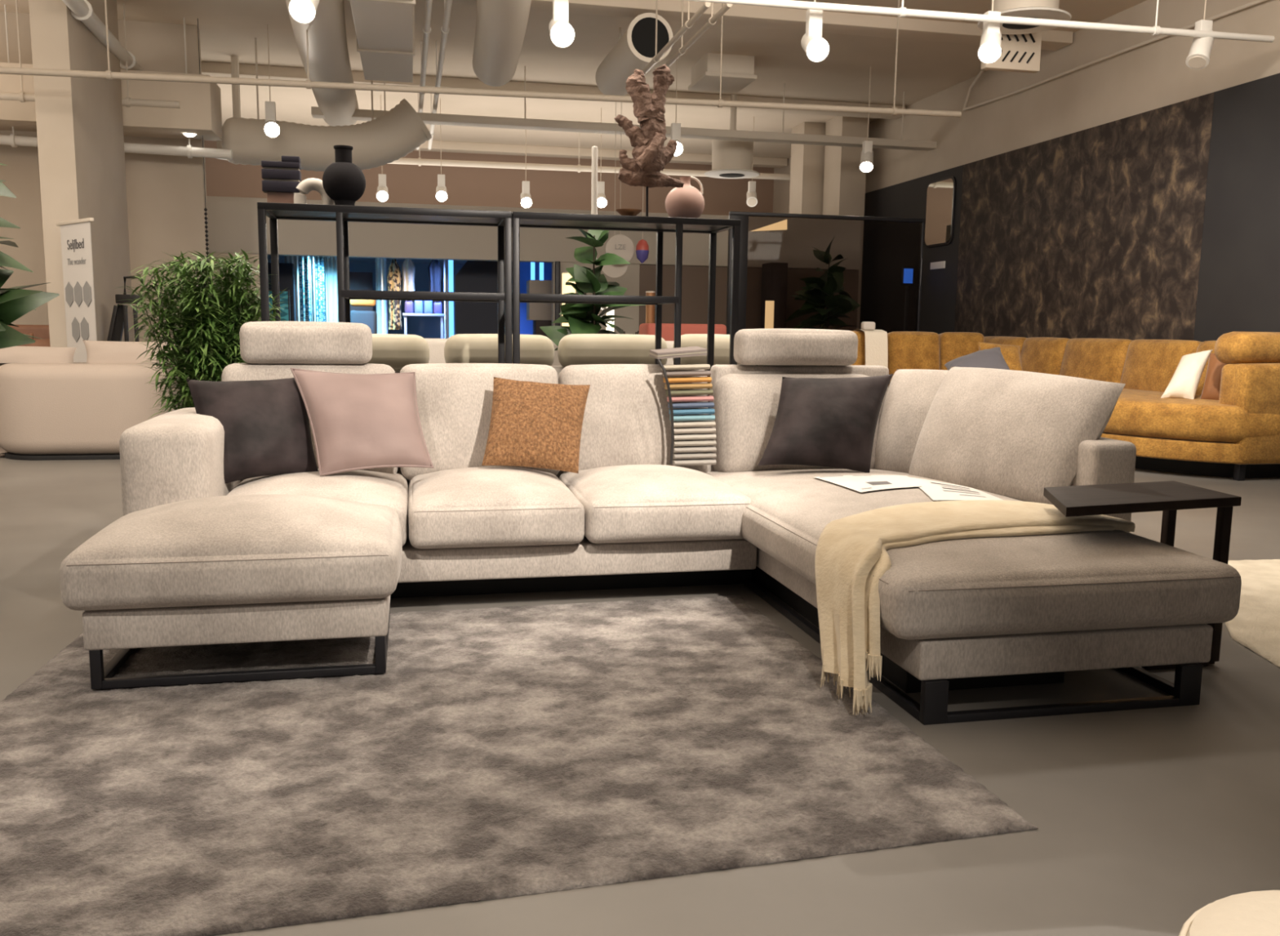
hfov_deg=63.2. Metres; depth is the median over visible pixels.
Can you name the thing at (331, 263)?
panel
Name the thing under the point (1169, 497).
side table
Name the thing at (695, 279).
wall
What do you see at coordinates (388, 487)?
seat cushion
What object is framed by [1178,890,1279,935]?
pouf
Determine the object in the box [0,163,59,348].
leaf plant
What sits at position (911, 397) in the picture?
cushion
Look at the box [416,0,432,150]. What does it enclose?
ceiling pipe
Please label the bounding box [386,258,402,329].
garment
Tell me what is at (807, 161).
column
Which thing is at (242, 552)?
seat cushion
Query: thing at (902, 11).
track
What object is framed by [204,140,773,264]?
wall
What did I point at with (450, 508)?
seat cushion
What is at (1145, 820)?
floor
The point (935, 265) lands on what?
price card
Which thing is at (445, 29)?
ceiling pipe
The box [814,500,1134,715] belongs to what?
throw blanket
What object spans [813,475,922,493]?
sheet
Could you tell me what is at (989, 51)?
ceiling spotlight
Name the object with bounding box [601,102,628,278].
round sign
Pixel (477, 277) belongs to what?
panel
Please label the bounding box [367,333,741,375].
sofa
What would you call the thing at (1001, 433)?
cushion
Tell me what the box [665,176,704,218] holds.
vase
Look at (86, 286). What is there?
picture
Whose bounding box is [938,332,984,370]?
cushion
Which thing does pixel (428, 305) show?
handbag
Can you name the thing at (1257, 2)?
conduit
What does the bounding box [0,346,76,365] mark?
bolster
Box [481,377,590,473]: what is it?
throw pillow
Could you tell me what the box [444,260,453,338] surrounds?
pillar
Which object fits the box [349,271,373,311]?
screen
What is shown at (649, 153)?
driftwood sculpture
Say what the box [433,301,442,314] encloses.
handbag
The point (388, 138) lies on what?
air duct
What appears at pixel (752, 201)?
ceiling spotlight
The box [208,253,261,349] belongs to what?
wall
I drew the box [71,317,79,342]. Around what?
picture
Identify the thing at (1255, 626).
area rug
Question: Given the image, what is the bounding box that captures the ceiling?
[0,0,1146,159]
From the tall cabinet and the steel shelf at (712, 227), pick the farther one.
the tall cabinet
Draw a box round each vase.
[322,145,365,205]
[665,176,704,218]
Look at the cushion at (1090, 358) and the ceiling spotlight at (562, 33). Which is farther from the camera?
the cushion at (1090, 358)
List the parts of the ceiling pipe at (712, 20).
hanger rod, hanger rod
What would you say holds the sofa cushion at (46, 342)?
on the sofa at (42, 331)
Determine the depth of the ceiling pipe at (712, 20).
9.05 m
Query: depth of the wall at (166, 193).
12.23 m
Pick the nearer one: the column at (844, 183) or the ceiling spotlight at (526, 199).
the ceiling spotlight at (526, 199)
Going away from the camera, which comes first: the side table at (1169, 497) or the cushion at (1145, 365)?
the side table at (1169, 497)
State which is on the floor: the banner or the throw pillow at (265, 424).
the banner
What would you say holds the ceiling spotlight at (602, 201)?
hanging from the ceiling
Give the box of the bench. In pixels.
[639,323,726,341]
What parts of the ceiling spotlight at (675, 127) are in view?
hanger rod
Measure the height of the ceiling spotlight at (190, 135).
1.337 m
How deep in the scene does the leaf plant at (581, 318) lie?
7.79 m
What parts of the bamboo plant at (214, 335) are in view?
stem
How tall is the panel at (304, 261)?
2.256 m
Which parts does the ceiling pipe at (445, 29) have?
hanger rod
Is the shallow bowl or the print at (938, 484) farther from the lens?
the shallow bowl
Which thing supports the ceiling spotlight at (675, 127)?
hanging from the ceiling
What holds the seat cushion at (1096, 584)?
on the sofa at (994, 611)
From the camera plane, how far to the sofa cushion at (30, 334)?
10.31 m
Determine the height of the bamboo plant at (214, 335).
1.525 m
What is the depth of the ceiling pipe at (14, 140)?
11.96 m
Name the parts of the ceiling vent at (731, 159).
stem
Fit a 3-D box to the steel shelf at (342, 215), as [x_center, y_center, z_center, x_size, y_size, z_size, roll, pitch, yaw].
[-1.326,-0.480,5.557,1.240,1.735,0.486,-1,8,-12]
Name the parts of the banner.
rail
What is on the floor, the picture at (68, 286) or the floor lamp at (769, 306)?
the floor lamp at (769, 306)
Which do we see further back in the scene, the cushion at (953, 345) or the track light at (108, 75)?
the cushion at (953, 345)
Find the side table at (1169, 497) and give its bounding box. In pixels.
[1043,480,1241,670]
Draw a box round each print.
[866,481,891,485]
[930,482,968,488]
[942,487,978,493]
[942,489,980,494]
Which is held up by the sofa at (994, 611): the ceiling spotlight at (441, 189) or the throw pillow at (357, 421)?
the throw pillow at (357, 421)
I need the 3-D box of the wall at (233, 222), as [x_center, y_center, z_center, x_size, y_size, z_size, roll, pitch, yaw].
[-1.308,-3.319,14.881,9.477,0.734,0.250,-1,8,-12]
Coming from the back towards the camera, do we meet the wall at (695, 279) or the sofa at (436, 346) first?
the wall at (695, 279)
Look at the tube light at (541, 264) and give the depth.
17.24 m
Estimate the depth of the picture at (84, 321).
9.44 m
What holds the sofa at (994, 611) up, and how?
on the floor
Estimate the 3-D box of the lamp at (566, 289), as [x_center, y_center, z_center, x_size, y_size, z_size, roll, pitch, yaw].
[-0.860,-1.446,12.525,0.180,1.803,0.180,-1,8,-12]
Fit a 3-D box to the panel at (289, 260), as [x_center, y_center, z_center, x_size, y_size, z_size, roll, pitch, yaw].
[-5.172,-2.164,15.513,0.253,2.256,0.110,-1,8,-12]
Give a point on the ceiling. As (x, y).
(227, 28)
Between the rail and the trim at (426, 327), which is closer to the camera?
the rail
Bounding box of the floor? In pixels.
[0,453,1279,935]
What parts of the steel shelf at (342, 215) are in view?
post, rail, post, post, post, rail, rail, shelf rail, shelf rail, post, rail, post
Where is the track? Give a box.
[682,0,1274,42]
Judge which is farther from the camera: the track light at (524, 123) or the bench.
the track light at (524, 123)
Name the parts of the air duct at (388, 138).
hanger rod, hanger rod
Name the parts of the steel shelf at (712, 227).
post, shelf rail, shelf rail, rail, rail, post, post, post, rail, post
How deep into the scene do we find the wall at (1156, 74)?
11.86 m
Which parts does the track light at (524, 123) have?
hanger rod, hanger rod, hanger rod, hanger rod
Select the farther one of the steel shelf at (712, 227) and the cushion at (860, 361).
the cushion at (860, 361)
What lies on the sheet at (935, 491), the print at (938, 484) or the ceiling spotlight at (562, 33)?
the print at (938, 484)
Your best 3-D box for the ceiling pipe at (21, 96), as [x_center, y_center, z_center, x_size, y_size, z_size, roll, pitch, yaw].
[-6.181,-4.532,11.346,2.130,1.105,0.108,-1,8,-12]
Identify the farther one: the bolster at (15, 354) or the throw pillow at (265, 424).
the bolster at (15, 354)
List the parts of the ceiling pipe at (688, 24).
hanger rod, hanger rod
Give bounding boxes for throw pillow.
[186,377,318,483]
[290,368,433,476]
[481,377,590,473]
[757,373,893,472]
[944,346,1009,370]
[977,342,1022,371]
[1160,350,1212,399]
[1200,353,1226,399]
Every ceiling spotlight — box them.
[182,17,196,137]
[263,24,279,137]
[288,0,319,23]
[376,94,388,202]
[435,98,447,202]
[520,134,532,208]
[548,0,574,48]
[597,107,607,208]
[671,59,683,156]
[746,116,757,207]
[800,0,829,62]
[859,66,873,172]
[977,0,1001,63]
[1185,0,1214,70]
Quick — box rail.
[380,257,445,338]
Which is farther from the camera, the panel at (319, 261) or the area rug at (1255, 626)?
the panel at (319, 261)
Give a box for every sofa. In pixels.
[7,324,49,339]
[119,321,1241,724]
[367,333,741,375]
[424,338,674,366]
[849,321,1279,480]
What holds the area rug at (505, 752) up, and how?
on the floor
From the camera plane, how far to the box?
13.24 m
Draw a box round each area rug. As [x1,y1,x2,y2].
[0,595,1038,935]
[1225,559,1279,667]
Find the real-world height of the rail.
2.257 m
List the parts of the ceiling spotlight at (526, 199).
hanger rod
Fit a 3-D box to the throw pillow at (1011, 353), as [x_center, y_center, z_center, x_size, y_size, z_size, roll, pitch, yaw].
[3.894,-1.171,11.260,0.488,0.383,0.330,2,8,7]
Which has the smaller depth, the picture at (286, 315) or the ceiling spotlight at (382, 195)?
the picture at (286, 315)
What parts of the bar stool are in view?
leg, panel, leg, handle, leg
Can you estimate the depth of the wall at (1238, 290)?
9.82 m
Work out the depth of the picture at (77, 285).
9.47 m
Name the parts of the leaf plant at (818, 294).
stem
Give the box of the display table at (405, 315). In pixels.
[402,313,444,338]
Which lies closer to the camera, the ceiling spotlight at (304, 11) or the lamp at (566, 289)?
the ceiling spotlight at (304, 11)
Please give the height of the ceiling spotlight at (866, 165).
1.363 m
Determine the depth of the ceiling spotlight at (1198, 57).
8.81 m
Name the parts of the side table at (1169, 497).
leg, leg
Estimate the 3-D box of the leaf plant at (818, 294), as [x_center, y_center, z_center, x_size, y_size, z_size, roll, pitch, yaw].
[2.519,-1.950,14.262,1.106,2.427,1.177,-1,8,-12]
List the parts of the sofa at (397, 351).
backrest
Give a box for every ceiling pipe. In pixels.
[0,0,180,108]
[0,4,232,159]
[62,0,142,71]
[386,120,790,180]
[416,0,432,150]
[427,0,452,150]
[642,0,711,75]
[666,0,732,66]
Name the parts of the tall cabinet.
door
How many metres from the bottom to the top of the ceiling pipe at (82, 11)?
0.651 m
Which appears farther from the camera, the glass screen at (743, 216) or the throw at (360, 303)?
the throw at (360, 303)
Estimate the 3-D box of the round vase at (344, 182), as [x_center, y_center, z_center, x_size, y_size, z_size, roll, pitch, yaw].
[-1.522,-1.490,5.349,0.216,0.317,0.216,-1,8,-12]
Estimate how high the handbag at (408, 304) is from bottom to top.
0.235 m
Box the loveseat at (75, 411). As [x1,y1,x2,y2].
[0,362,177,460]
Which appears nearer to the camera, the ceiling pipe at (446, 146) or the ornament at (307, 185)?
the ornament at (307, 185)
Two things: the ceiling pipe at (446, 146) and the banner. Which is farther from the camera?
the ceiling pipe at (446, 146)
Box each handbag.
[404,300,413,313]
[413,300,422,313]
[423,301,432,313]
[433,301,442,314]
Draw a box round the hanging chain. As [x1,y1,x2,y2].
[197,18,208,270]
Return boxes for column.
[28,0,133,347]
[789,121,826,219]
[822,115,867,329]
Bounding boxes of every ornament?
[261,155,301,203]
[293,177,334,204]
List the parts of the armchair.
backrest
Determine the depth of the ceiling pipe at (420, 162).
17.50 m
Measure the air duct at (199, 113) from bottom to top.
0.600 m
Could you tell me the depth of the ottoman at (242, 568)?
3.27 m
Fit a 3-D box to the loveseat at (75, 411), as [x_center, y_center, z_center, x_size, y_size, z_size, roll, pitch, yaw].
[-4.736,-0.498,8.896,1.438,0.790,0.670,-1,8,-12]
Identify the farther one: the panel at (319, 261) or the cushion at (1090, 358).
the panel at (319, 261)
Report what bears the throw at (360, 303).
on the armchair
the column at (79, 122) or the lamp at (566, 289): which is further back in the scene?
the lamp at (566, 289)
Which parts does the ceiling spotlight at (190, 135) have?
hanger rod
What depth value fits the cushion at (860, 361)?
12.41 m
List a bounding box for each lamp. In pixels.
[561,271,575,326]
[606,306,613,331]
[645,291,655,323]
[764,301,773,328]
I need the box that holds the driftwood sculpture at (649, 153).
[613,63,684,216]
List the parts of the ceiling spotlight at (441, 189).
hanger rod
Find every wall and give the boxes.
[0,11,209,406]
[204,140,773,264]
[206,195,862,270]
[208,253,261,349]
[551,262,639,334]
[638,264,858,334]
[773,0,1279,217]
[859,73,1279,342]
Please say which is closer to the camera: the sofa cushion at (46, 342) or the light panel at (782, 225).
the sofa cushion at (46, 342)
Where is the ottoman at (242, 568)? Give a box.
[59,494,402,689]
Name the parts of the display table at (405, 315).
leg, leg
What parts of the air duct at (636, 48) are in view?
hanger rod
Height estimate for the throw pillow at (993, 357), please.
0.330 m
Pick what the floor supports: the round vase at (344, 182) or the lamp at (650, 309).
the lamp at (650, 309)
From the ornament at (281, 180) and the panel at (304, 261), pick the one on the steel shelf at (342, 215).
the ornament at (281, 180)
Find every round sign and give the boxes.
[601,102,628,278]
[604,102,635,265]
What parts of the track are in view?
hanger rod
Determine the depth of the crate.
15.61 m
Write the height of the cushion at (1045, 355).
0.584 m
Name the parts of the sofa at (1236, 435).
cover strip, frame, leg, armrest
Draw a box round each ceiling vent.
[704,94,759,178]
[977,0,1071,73]
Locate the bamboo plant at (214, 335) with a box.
[111,248,292,417]
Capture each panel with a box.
[267,262,295,321]
[284,255,300,321]
[298,256,311,321]
[310,256,315,321]
[315,256,325,321]
[324,257,338,322]
[375,257,387,333]
[454,260,512,334]
[520,262,551,334]
[750,219,786,231]
[954,92,1214,340]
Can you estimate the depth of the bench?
11.73 m
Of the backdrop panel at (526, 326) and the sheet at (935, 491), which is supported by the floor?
the backdrop panel at (526, 326)
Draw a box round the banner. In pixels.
[56,217,97,362]
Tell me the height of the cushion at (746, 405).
0.538 m
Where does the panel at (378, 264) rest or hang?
hanging from the trim at (280, 257)
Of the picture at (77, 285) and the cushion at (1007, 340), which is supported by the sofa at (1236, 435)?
the cushion at (1007, 340)
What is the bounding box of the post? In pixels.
[555,261,559,325]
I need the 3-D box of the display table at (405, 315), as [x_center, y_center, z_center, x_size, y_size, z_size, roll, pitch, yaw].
[-3.357,-1.730,16.173,0.629,1.328,0.400,-1,8,-12]
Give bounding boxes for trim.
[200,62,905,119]
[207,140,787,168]
[267,255,467,264]
[267,258,464,338]
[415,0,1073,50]
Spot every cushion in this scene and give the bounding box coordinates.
[18,333,34,346]
[26,338,50,346]
[59,494,402,610]
[221,363,397,481]
[226,468,408,546]
[400,363,559,480]
[408,466,584,549]
[557,364,709,473]
[559,464,751,543]
[704,468,1241,639]
[711,373,878,472]
[849,330,865,365]
[874,368,948,473]
[887,331,940,376]
[888,376,1279,442]
[908,366,1125,504]
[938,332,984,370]
[983,336,1027,354]
[1020,337,1071,375]
[1059,337,1133,383]
[1120,339,1201,391]
[1195,340,1216,395]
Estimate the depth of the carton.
15.55 m
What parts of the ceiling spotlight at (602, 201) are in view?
hanger rod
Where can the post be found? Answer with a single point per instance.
(557, 263)
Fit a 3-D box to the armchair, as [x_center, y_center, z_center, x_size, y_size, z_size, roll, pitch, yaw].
[-4.434,-1.946,16.752,0.411,1.572,0.715,-1,8,-12]
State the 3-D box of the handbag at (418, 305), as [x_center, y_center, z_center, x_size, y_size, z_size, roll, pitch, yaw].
[-3.417,-2.515,16.044,0.130,0.260,0.105,-1,8,-12]
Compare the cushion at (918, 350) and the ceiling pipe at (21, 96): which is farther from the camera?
the cushion at (918, 350)
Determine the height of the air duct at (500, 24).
0.840 m
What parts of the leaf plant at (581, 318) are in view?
stem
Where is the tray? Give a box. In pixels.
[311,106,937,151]
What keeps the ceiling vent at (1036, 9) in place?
in the ceiling
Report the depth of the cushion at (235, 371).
4.72 m
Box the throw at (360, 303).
[350,299,376,306]
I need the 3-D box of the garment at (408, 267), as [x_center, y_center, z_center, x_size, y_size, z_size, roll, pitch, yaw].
[-3.637,-3.078,16.334,0.210,0.648,0.223,-1,8,-12]
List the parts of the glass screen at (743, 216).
frame post, rail, frame post, handle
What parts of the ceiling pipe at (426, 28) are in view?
hanger rod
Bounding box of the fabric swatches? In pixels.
[648,346,716,465]
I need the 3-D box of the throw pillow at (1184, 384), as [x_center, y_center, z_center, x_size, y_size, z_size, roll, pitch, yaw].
[4.689,-0.804,8.925,0.421,0.426,0.238,-6,10,-41]
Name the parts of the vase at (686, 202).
handle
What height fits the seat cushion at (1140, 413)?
0.324 m
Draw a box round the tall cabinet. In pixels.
[760,262,787,328]
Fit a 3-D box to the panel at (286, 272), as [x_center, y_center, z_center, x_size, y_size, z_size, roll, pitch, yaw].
[-5.270,-1.987,15.305,0.384,2.018,0.200,-1,8,-12]
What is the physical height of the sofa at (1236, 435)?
1.260 m
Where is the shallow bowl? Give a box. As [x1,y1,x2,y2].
[615,208,641,216]
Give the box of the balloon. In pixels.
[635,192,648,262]
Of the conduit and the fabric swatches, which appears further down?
the fabric swatches
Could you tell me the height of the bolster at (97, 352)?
0.281 m
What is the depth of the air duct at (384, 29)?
9.89 m
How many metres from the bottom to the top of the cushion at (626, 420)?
0.569 m
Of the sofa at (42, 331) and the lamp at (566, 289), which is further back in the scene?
the lamp at (566, 289)
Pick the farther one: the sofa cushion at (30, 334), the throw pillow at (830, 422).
the sofa cushion at (30, 334)
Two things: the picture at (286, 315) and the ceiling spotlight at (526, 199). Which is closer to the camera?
the picture at (286, 315)
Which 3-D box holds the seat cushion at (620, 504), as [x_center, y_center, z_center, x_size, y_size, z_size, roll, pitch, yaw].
[0.045,0.126,4.709,0.728,0.252,0.935,-1,8,-12]
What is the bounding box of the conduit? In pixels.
[962,0,1267,111]
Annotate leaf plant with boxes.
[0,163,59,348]
[539,229,644,351]
[784,235,861,329]
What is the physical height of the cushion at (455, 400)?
0.569 m
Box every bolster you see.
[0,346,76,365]
[82,340,174,370]
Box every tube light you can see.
[530,262,534,279]
[539,262,543,279]
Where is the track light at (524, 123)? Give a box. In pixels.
[311,66,937,151]
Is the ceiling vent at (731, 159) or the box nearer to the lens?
the box
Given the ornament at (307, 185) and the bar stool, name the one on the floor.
the bar stool
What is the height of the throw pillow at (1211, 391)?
0.468 m
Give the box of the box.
[688,53,756,93]
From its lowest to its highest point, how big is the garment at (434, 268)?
0.723 m
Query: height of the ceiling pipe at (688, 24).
0.932 m
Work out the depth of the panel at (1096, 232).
11.64 m
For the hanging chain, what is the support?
hanging from the ceiling
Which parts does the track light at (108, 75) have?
hanger rod, hanger rod, hanger rod, hanger rod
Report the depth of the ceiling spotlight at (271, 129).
12.19 m
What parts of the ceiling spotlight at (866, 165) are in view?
hanger rod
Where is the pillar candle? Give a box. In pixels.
[591,146,597,214]
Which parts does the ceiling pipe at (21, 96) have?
hanger rod, hanger rod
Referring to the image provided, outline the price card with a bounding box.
[929,261,945,269]
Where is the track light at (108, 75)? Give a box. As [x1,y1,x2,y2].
[0,0,961,117]
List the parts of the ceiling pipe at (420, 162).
hanger rod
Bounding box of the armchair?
[350,299,377,333]
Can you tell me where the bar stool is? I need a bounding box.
[106,275,142,342]
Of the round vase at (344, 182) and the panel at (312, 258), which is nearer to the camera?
the round vase at (344, 182)
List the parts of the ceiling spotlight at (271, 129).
hanger rod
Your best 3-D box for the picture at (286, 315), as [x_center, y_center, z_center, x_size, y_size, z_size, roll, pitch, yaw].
[-5.268,-1.770,15.146,0.354,1.631,0.065,-1,8,-12]
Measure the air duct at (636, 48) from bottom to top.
0.744 m
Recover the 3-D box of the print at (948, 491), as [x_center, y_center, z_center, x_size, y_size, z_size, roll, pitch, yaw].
[1.286,0.097,4.159,0.145,0.009,0.031,2,8,9]
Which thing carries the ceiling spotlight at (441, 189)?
hanging from the ceiling
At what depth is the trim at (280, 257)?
19.02 m
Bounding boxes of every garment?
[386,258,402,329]
[401,258,415,291]
[427,259,441,292]
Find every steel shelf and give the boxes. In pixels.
[257,202,512,364]
[511,211,740,395]
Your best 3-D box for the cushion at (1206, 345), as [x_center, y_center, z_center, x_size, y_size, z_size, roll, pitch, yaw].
[5.272,-0.855,9.381,0.369,0.584,0.582,-1,8,-12]
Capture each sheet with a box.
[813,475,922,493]
[910,477,1003,501]
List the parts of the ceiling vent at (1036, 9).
ceiling grille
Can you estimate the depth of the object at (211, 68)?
14.82 m
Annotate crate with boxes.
[533,320,551,338]
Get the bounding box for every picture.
[65,282,73,306]
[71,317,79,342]
[74,281,82,306]
[80,317,88,340]
[82,281,91,306]
[268,289,290,321]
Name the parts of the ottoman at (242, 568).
leg, frame, leg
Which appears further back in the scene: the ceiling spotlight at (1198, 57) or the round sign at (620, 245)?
the round sign at (620, 245)
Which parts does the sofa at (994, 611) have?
armrest, frame, frame, frame, leg, frame, frame, leg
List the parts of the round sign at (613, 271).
cord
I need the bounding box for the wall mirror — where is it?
[924,176,955,247]
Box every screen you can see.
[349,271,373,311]
[725,211,924,334]
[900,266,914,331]
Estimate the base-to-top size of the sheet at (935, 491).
0.026 m
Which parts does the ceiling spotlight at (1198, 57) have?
hanger rod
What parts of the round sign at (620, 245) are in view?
cord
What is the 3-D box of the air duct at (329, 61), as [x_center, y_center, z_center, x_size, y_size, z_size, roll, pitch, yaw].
[-3.324,-4.568,11.013,0.554,0.870,6.162,-1,8,-14]
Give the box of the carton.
[526,280,551,320]
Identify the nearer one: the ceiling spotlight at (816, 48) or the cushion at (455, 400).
the cushion at (455, 400)
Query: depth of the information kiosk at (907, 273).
15.37 m
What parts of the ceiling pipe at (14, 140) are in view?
hanger rod, hanger rod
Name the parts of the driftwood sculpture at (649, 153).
rod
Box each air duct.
[0,62,222,141]
[221,38,431,171]
[285,0,359,126]
[346,0,415,83]
[472,0,531,86]
[595,13,673,95]

